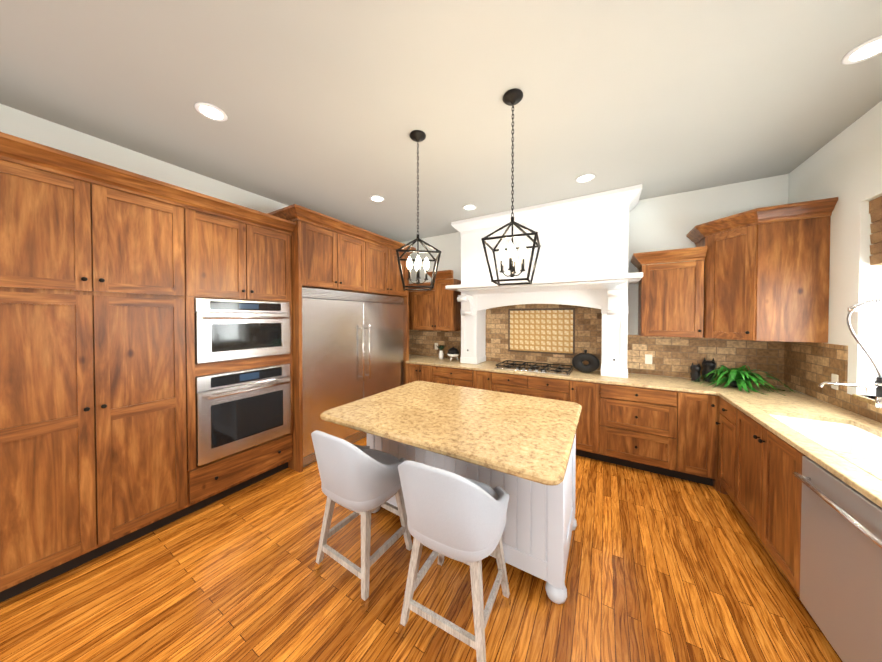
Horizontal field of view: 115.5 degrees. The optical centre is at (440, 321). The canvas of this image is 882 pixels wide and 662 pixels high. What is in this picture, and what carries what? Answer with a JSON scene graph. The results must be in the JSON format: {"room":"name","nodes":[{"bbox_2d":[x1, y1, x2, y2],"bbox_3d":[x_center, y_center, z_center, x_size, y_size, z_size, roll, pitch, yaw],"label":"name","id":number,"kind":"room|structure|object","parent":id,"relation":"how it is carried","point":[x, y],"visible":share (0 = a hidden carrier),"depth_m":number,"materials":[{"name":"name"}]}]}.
{"room":"kitchen","nodes":[
{"label":"kitchen","id":0,"kind":"room"},
{"bbox_2d":[0,104,287,213],"bbox_3d":[-2.730,0.057,2.237,0.100,3.000,7.320,0,1,31],"label":"wall","id":1,"kind":"structure","parent":0,"point":[24,125],"depth_m":2.27,"materials":[{"name":"paint"}]},
{"bbox_2d":[196,208,291,303],"bbox_3d":[-2.034,-0.550,2.674,0.635,0.698,0.840,0,1,31],"label":"upper cabinet","id":2,"kind":"object","parent":1,"relation":"attached to","point":[245,260],"depth_m":2.47,"materials":[{"name":"brown wood"}]},
{"bbox_2d":[194,298,290,465],"bbox_3d":[-1.960,0.476,2.662,0.639,1.342,0.761,0,1,31],"label":"wall oven","id":3,"kind":"object","parent":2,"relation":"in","point":[239,411],"visible":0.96,"depth_m":2.46,"materials":[{"name":"metal"}]},
{"bbox_2d":[0,436,842,661],"bbox_3d":[-0.549,1.606,0.968,5.170,0.060,7.320,0,1,31],"label":"floor","id":4,"kind":"structure","parent":0,"point":[661,568],"depth_m":1.59,"materials":[{"name":"brown wood"}]},
{"bbox_2d":[0,156,199,602],"bbox_3d":[-2.484,0.337,1.927,0.635,2.450,1.021,0,1,31],"label":"tall cabinet","id":5,"kind":"object","parent":4,"relation":"on","point":[108,274],"depth_m":1.75,"materials":[{"name":"brown wood"}]},
{"bbox_2d":[200,428,292,508],"bbox_3d":[-2.033,1.351,2.703,0.635,0.398,0.833,0,1,31],"label":"base cabinet","id":6,"kind":"object","parent":4,"relation":"on","point":[221,478],"depth_m":2.52,"materials":[{"name":"brown wood"}]},
{"bbox_2d":[267,204,415,471],"bbox_3d":[-1.264,0.185,3.797,0.829,2.698,2.010,0,1,31],"label":"enclosure","id":7,"kind":"object","parent":4,"relation":"on","point":[329,253],"visible":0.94,"depth_m":3.14,"materials":[{"name":"brown wood"}]},
{"bbox_2d":[302,287,404,466],"bbox_3d":[-1.280,0.577,3.808,0.742,1.915,1.758,0,1,31],"label":"fridge","id":8,"kind":"object","parent":4,"relation":"on","point":[353,346],"visible":0.6,"depth_m":3.40,"materials":[{"name":"metal"}]},
{"bbox_2d":[311,430,411,614],"bbox_3d":[-0.506,1.091,1.752,0.523,0.947,0.525,1,1,33],"label":"stool","id":9,"kind":"object","parent":4,"relation":"on","point":[364,482],"visible":0.98,"depth_m":1.56,"materials":[{"name":"white plastic"},{"name":"light wood"}]},
{"bbox_2d":[406,363,421,383],"bbox_3d":[-0.253,1.081,4.548,0.313,0.886,0.636,0,1,31],"label":"base cabinet","id":10,"kind":"object","parent":4,"relation":"on","point":[413,371],"depth_m":4.28,"materials":[{"name":"brown wood"}]},
{"bbox_2d":[422,363,437,382],"bbox_3d":[-0.068,1.083,4.439,0.378,0.886,0.636,0,1,31],"label":"base cabinet","id":11,"kind":"object","parent":4,"relation":"on","point":[429,372],"depth_m":4.12,"materials":[{"name":"brown wood"}]},
{"bbox_2d":[398,460,510,661],"bbox_3d":[0.069,1.095,1.423,0.523,0.947,0.525,0,1,29],"label":"stool","id":12,"kind":"object","parent":4,"relation":"on","point":[451,515],"visible":1,"depth_m":1.23,"materials":[{"name":"white plastic"},{"name":"light wood"}]},
{"bbox_2d":[438,367,477,388],"bbox_3d":[0.314,1.086,4.212,0.772,0.886,0.636,0,1,31],"label":"base cabinet","id":13,"kind":"object","parent":4,"relation":"on","point":[456,376],"depth_m":3.88,"materials":[{"name":"brown wood"}]},
{"bbox_2d":[367,429,576,603],"bbox_3d":[0.207,1.113,2.198,1.521,0.890,0.732,0,1,31],"label":"kitchen island","id":14,"kind":"object","parent":4,"relation":"on","point":[536,536],"depth_m":1.63,"materials":[{"name":"white paint"}]},
{"bbox_2d":[320,381,581,492],"bbox_3d":[0.116,0.649,2.037,1.570,0.040,1.200,0,1,31],"label":"island countertop","id":15,"kind":"structure","parent":14,"relation":"on","point":[522,437],"depth_m":1.73,"materials":[{"name":"beige stone"}]},
{"bbox_2d":[478,371,493,390],"bbox_3d":[0.677,1.089,3.997,0.336,0.886,0.636,0,1,31],"label":"base cabinet","id":16,"kind":"object","parent":4,"relation":"on","point":[485,379],"depth_m":3.68,"materials":[{"name":"brown wood"}]},
{"bbox_2d":[494,371,577,454],"bbox_3d":[1.222,1.094,3.675,1.062,0.886,0.636,0,1,31],"label":"base cabinet","id":17,"kind":"object","parent":4,"relation":"on","point":[542,386],"depth_m":3.33,"materials":[{"name":"brown wood"}]},
{"bbox_2d":[578,379,601,460],"bbox_3d":[1.751,1.098,3.362,0.300,0.886,0.636,0,1,31],"label":"base cabinet","id":18,"kind":"object","parent":4,"relation":"on","point":[589,394],"depth_m":3.07,"materials":[{"name":"brown wood"}]},
{"bbox_2d":[602,383,677,476],"bbox_3d":[2.160,1.102,3.119,0.782,0.886,0.636,0,1,31],"label":"base cabinet","id":19,"kind":"object","parent":4,"relation":"on","point":[638,422],"depth_m":2.84,"materials":[{"name":"brown wood"}]},
{"bbox_2d":[406,355,821,402],"bbox_3d":[1.219,0.636,3.659,4.656,0.030,0.635,0,1,31],"label":"countertop","id":20,"kind":"structure","parent":19,"relation":"on","point":[675,384],"depth_m":2.99,"materials":[{"name":"beige stone"}]},
{"bbox_2d":[437,345,445,358],"bbox_3d":[0.005,0.495,4.540,0.198,0.225,0.176,0,1,31],"label":"vase","id":21,"kind":"object","parent":20,"relation":"on","point":[441,353],"visible":1,"depth_m":4.51,"materials":[{"name":"white ceramic"}]},
{"bbox_2d":[447,346,458,360],"bbox_3d":[0.194,0.500,4.394,0.200,0.224,0.200,0,1,31],"label":"footed bowl","id":22,"kind":"object","parent":20,"relation":"on","point":[452,352],"visible":1,"depth_m":4.33,"materials":[{"name":"white ceramic"}]},
{"bbox_2d":[494,360,573,375],"bbox_3d":[1.233,0.597,3.687,0.914,0.047,0.530,0,1,31],"label":"cooktop","id":23,"kind":"object","parent":20,"relation":"in","point":[546,369],"visible":1,"depth_m":3.60,"materials":[{"name":"metal"}]},
{"bbox_2d":[572,350,599,372],"bbox_3d":[1.774,0.483,3.411,0.307,0.281,0.072,0,1,31],"label":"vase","id":24,"kind":"object","parent":20,"relation":"on","point":[593,365],"visible":1,"depth_m":3.39,"materials":[{"name":"black ceramic"}]},
{"bbox_2d":[690,362,700,381],"bbox_3d":[2.722,0.533,2.973,0.086,0.195,0.085,0,1,31],"label":"owl figurine","id":25,"kind":"object","parent":20,"relation":"on","point":[695,374],"visible":0.96,"depth_m":2.95,"materials":[{"name":"black ceramic"}]},
{"bbox_2d":[702,357,715,381],"bbox_3d":[2.844,0.504,2.952,0.112,0.254,0.110,0,1,31],"label":"owl figurine","id":26,"kind":"object","parent":20,"relation":"on","point":[708,366],"visible":0.94,"depth_m":2.92,"materials":[{"name":"black ceramic"}]},
{"bbox_2d":[693,365,793,395],"bbox_3d":[2.883,0.533,2.682,0.693,0.202,0.585,0,1,31],"label":"fern plant","id":27,"kind":"object","parent":20,"relation":"on","point":[736,377],"visible":1,"depth_m":2.65,"materials":[{"name":"green plant"}]},
{"bbox_2d":[674,391,709,484],"bbox_3d":[2.553,1.106,2.843,0.310,0.886,0.711,0,1,31],"label":"base cabinet","id":28,"kind":"object","parent":4,"relation":"on","point":[691,408],"depth_m":2.64,"materials":[{"name":"brown wood"}]},
{"bbox_2d":[706,395,757,501],"bbox_3d":[2.659,1.115,2.207,0.711,0.886,0.465,0,1,31],"label":"base cabinet","id":29,"kind":"object","parent":4,"relation":"on","point":[726,428],"depth_m":2.41,"materials":[{"name":"brown wood"}]},
{"bbox_2d":[718,391,881,506],"bbox_3d":[1.979,0.710,0.997,0.636,0.101,3.169,0,1,31],"label":"countertop","id":30,"kind":"structure","parent":29,"relation":"on","point":[863,473],"depth_m":1.70,"materials":[{"name":"beige stone"}]},
{"bbox_2d":[758,415,869,499],"bbox_3d":[2.150,0.794,1.392,0.510,0.221,2.313,0,1,31],"label":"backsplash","id":31,"kind":"structure","parent":30,"relation":"in","point":[836,436],"depth_m":1.87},
{"bbox_2d":[818,298,881,407],"bbox_3d":[2.457,0.258,1.612,0.380,0.785,0.142,0,1,31],"label":"faucet","id":32,"kind":"object","parent":30,"relation":"on","point":[877,385],"visible":1,"depth_m":1.58,"materials":[{"name":"silver metal"}]},
{"bbox_2d":[850,427,881,454],"bbox_3d":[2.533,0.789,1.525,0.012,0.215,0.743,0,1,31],"label":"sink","id":33,"kind":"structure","parent":30,"relation":"in","point":[861,441],"depth_m":1.74,"materials":[{"name":"white"}]},
{"bbox_2d":[734,439,801,595],"bbox_3d":[2.384,1.246,1.670,0.635,0.640,0.875,0,1,31],"label":"base cabinet","id":34,"kind":"object","parent":4,"relation":"on","point":[744,450],"depth_m":1.73,"materials":[{"name":"brown wood"}]},
{"bbox_2d":[793,456,881,661],"bbox_3d":[1.959,1.135,1.048,0.643,0.880,0.615,0,1,31],"label":"dishwasher","id":35,"kind":"object","parent":4,"relation":"on","point":[841,566],"visible":0.83,"depth_m":1.20,"materials":[{"name":"metal"}]},
{"bbox_2d":[0,0,881,241],"bbox_3d":[-0.549,-1.454,0.923,5.170,0.060,7.320,0,1,31],"label":"ceiling","id":36,"kind":"structure","parent":0,"point":[327,107],"depth_m":1.72,"materials":[{"name":"paint"}]},
{"bbox_2d":[194,102,227,120],"bbox_3d":[-1.569,-1.432,1.900,0.176,0.011,0.176,0,1,31],"label":"recessed light","id":37,"kind":"object","parent":36,"relation":"in","point":[211,111],"visible":1,"depth_m":1.89,"materials":[{"name":"white paint"}]},
{"bbox_2d":[369,195,384,201],"bbox_3d":[-0.753,-1.452,3.276,0.176,0.011,0.176,0,1,31],"label":"recessed light","id":38,"kind":"object","parent":36,"relation":"in","point":[376,198],"visible":0.98,"depth_m":3.26,"materials":[{"name":"white paint"}]},
{"bbox_2d":[396,130,440,290],"bbox_3d":[-0.179,-0.847,2.155,0.328,1.189,0.328,0,1,-7],"label":"pendant light","id":39,"kind":"object","parent":36,"relation":"hanging from","point":[417,135],"visible":1,"depth_m":2.13,"materials":[{"name":"black metal"}]},
{"bbox_2d":[463,204,475,209],"bbox_3d":[0.363,-1.456,3.533,0.176,0.011,0.176,0,1,31],"label":"recessed light","id":40,"kind":"object","parent":36,"relation":"in","point":[469,207],"visible":0.98,"depth_m":3.52,"materials":[{"name":"white paint"}]},
{"bbox_2d":[481,88,540,285],"bbox_3d":[0.458,-0.841,1.778,0.328,1.189,0.328,0,1,23],"label":"pendant light","id":41,"kind":"object","parent":36,"relation":"hanging from","point":[512,97],"visible":1,"depth_m":1.76,"materials":[{"name":"black metal"}]},
{"bbox_2d":[575,173,594,182],"bbox_3d":[1.450,-1.445,2.797,0.176,0.011,0.176,0,1,31],"label":"recessed light","id":42,"kind":"object","parent":36,"relation":"in","point":[583,178],"visible":0.98,"depth_m":2.79,"materials":[{"name":"white paint"}]},
{"bbox_2d":[841,35,881,64],"bbox_3d":[2.246,-1.425,1.453,0.176,0.011,0.176,0,1,31],"label":"recessed light","id":43,"kind":"object","parent":36,"relation":"in","point":[868,49],"visible":1,"depth_m":1.47,"materials":[{"name":"white paint"}]},
{"bbox_2d":[400,174,788,386],"bbox_3d":[1.286,0.031,4.043,5.170,3.000,0.119,0,1,31],"label":"wall","id":44,"kind":"structure","parent":0,"point":[553,334],"depth_m":3.33,"materials":[{"name":"paint"}]},
{"bbox_2d":[409,270,460,330],"bbox_3d":[-0.236,-0.324,4.623,1.155,0.913,0.460,0,1,31],"label":"upper cabinet","id":45,"kind":"object","parent":44,"relation":"attached to","point":[437,307],"visible":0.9,"depth_m":4.36,"materials":[{"name":"brown wood"}]},
{"bbox_2d":[445,184,642,377],"bbox_3d":[1.210,-0.421,3.652,2.290,2.082,0.631,0,1,31],"label":"range hood","id":46,"kind":"object","parent":44,"relation":"attached to","point":[582,260],"visible":1,"depth_m":3.40,"materials":[{"name":"white paint"}]},
{"bbox_2d":[645,354,651,363],"bbox_3d":[2.458,0.442,3.290,0.070,0.114,0.006,0,1,31],"label":"electrical outlet","id":47,"kind":"object","parent":44,"relation":"attached to","point":[648,358],"visible":1,"depth_m":3.29,"materials":[{"name":"beige plastic"}]},
{"bbox_2d":[630,246,706,337],"bbox_3d":[2.450,-0.294,3.050,0.593,0.898,0.430,0,1,31],"label":"upper cabinet","id":48,"kind":"object","parent":44,"relation":"attached to","point":[670,299],"visible":1,"depth_m":2.92,"materials":[{"name":"brown wood"}]},
{"bbox_2d":[686,197,837,342],"bbox_3d":[2.899,-0.403,2.631,0.758,1.128,0.690,0,1,31],"label":"upper cabinet","id":49,"kind":"object","parent":44,"relation":"attached to","point":[766,273],"visible":1,"depth_m":2.38,"materials":[{"name":"brown wood"}]},
{"bbox_2d":[784,101,881,423],"bbox_3d":[1.675,0.095,-0.372,0.240,3.000,7.320,0,1,31],"label":"wall","id":50,"kind":"structure","parent":0,"point":[845,166],"depth_m":2.04,"materials":[{"name":"paint"}]},
{"bbox_2d":[831,374,838,389],"bbox_3d":[3.021,0.459,2.132,0.006,0.114,0.070,0,1,31],"label":"electrical outlet","id":51,"kind":"object","parent":50,"relation":"attached to","point":[834,377],"visible":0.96,"depth_m":2.13,"materials":[{"name":"beige plastic"}]},
{"bbox_2d":[869,196,881,265],"bbox_3d":[2.446,-0.591,0.958,0.101,0.457,2.190,0,1,31],"label":"woven shade","id":52,"kind":"object","parent":50,"relation":"attached to","point":[875,213],"visible":1,"depth_m":1.88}
]}

